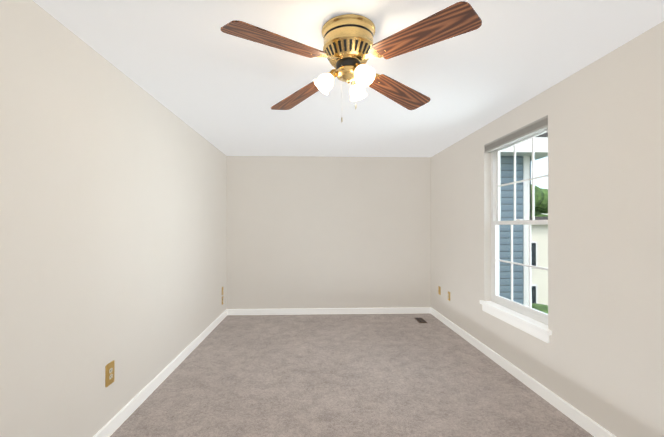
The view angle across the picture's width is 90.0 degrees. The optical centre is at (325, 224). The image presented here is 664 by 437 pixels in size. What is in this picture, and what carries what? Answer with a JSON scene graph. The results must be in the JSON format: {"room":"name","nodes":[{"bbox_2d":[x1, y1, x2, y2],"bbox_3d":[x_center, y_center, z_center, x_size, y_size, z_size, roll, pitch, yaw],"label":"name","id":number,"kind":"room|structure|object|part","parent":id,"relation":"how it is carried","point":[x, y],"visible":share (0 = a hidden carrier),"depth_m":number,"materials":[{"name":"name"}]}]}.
{"room":"empty bedroom","nodes":[
{"label":"empty bedroom","id":0,"kind":"room"},
{"bbox_2d":[0,0,226,436],"bbox_3d":[-1.482,0.155,2.139,0.140,2.440,6.170,0,0,-2],"label":"wall","id":1,"kind":"structure","parent":0,"point":[113,212],"depth_m":1.97,"materials":[{"name":"paint"}]},
{"bbox_2d":[105,360,114,386],"bbox_3d":[-1.407,0.976,2.174,0.010,0.142,0.088,0,0,-2],"label":"electrical outlet","id":2,"kind":"object","parent":1,"relation":"attached to","point":[109,373],"visible":1,"depth_m":2.16,"materials":[{"name":"gold metal"}]},
{"bbox_2d":[93,309,226,436],"bbox_3d":[-1.405,1.329,2.138,0.014,0.092,5.890,0,0,-2],"label":"baseboard","id":3,"kind":"structure","parent":1,"relation":"attached to","point":[115,422],"depth_m":2.71,"materials":[{"name":"white wood"}]},
{"bbox_2d":[226,156,430,308],"bbox_3d":[0.067,0.165,5.209,3.166,2.440,0.140,0,0,-2],"label":"wall","id":4,"kind":"structure","parent":0,"point":[324,232],"depth_m":5.14,"materials":[{"name":"paint"}]},
{"bbox_2d":[227,307,429,314],"bbox_3d":[0.069,1.339,5.128,3.138,0.092,0.014,0,0,-2],"label":"baseboard","id":5,"kind":"structure","parent":4,"relation":"attached to","point":[316,311],"depth_m":5.12,"materials":[{"name":"white wood"}]},
{"bbox_2d":[33,0,663,156],"bbox_3d":[0.171,-1.124,2.200,3.446,0.120,6.170,0,0,-2],"label":"ceiling","id":6,"kind":"structure","parent":0,"point":[190,63],"depth_m":2.18,"materials":[{"name":"white paint"}]},
{"bbox_2d":[221,1,481,122],"bbox_3d":[0.127,-0.806,1.822,1.077,0.519,1.077,0,0,5],"label":"ceiling fan","id":7,"kind":"object","parent":6,"relation":"attached to","point":[350,48],"visible":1,"depth_m":1.69,"materials":[{"name":"brown wood"}]},
{"bbox_3d":[-0.168,-0.848,1.570,0.633,0.090,0.166,0,0,-40],"label":"fan blade","id":8,"kind":"part","parent":7,"relation":"part of","materials":[{"name":"brown wood"}]},
{"bbox_3d":[-0.125,-0.846,2.117,0.166,0.090,0.633,0,0,-40],"label":"fan blade","id":9,"kind":"part","parent":7,"relation":"part of","materials":[{"name":"brown wood"}]},
{"bbox_3d":[0.421,-0.846,2.074,0.633,0.090,0.166,0,0,-40],"label":"fan blade","id":10,"kind":"part","parent":7,"relation":"part of","materials":[{"name":"brown wood"}]},
{"bbox_3d":[0.378,-0.848,1.527,0.166,0.090,0.633,0,0,-40],"label":"fan blade","id":11,"kind":"part","parent":7,"relation":"part of","materials":[{"name":"brown wood"}]},
{"bbox_2d":[110,313,593,436],"bbox_3d":[0.171,1.426,2.192,3.446,0.100,6.170,0,0,-2],"label":"floor","id":12,"kind":"structure","parent":0,"point":[363,375],"depth_m":2.81,"materials":[{"name":"carpet"}]},
{"bbox_2d":[415,318,426,322],"bbox_3d":[1.375,1.379,4.790,0.115,0.009,0.260,0,0,-2],"label":"air vent register","id":13,"kind":"object","parent":12,"relation":"on","point":[420,320],"visible":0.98,"depth_m":4.76,"materials":[{"name":"brown metal"}]},
{"bbox_2d":[431,21,663,436],"bbox_3d":[1.823,0.156,2.253,0.140,2.440,6.170,0,0,-2],"label":"wall","id":14,"kind":"structure","parent":0,"point":[598,358],"depth_m":2.20,"materials":[{"name":"paint"}]},
{"bbox_2d":[480,115,551,342],"bbox_3d":[1.776,0.033,3.082,0.175,1.780,1.050,0,0,-2],"label":"window","id":15,"kind":"structure","parent":14,"relation":"in","point":[536,327],"depth_m":3.17,"materials":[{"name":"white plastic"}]},
{"bbox_2d":[430,307,615,436],"bbox_3d":[1.746,1.330,2.246,0.014,0.092,5.890,0,0,-2],"label":"baseboard","id":16,"kind":"structure","parent":14,"relation":"attached to","point":[584,421],"depth_m":2.72,"materials":[{"name":"white wood"}]},
{"label":"outside","id":17,"kind":"structure","parent":0,"visible":0},
{"bbox_3d":[14.300,4.398,25.439,90.000,0.100,110.000,0,0,-2],"label":"ground","id":18,"kind":"structure","parent":17,"visible":0},
{"bbox_2d":[499,132,547,316],"bbox_3d":[2.742,1.403,7.654,2.070,5.780,4.770,0,0,-2],"label":"bump-out","id":19,"kind":"object","parent":18,"relation":"on","point":[524,171],"depth_m":5.65,"materials":[{"name":"blue plastic"}]},
{"bbox_2d":[531,217,547,304],"bbox_3d":[18.394,2.001,18.433,22.300,4.650,8.300,0,0,-2],"label":"building","id":20,"kind":"structure","parent":18,"relation":"on","point":[539,255],"depth_m":14.26,"materials":[{"name":"beige"}]},
{"bbox_2d":[531,184,547,216],"bbox_3d":[15.964,0.605,26.591,4.648,7.511,5.501,0,0,-2],"label":"tree","id":21,"kind":"object","parent":18,"relation":"on","point":[541,203],"depth_m":24.27,"materials":[{"name":"green plant"}]},
{"bbox_2d":[532,303,547,322],"bbox_3d":[5.032,3.042,8.468,2.472,2.524,2.359,0,0,-2],"label":"shrub","id":22,"kind":"object","parent":18,"relation":"on","point":[540,306],"depth_m":7.84,"materials":[{"name":"green plant"}]}
]}

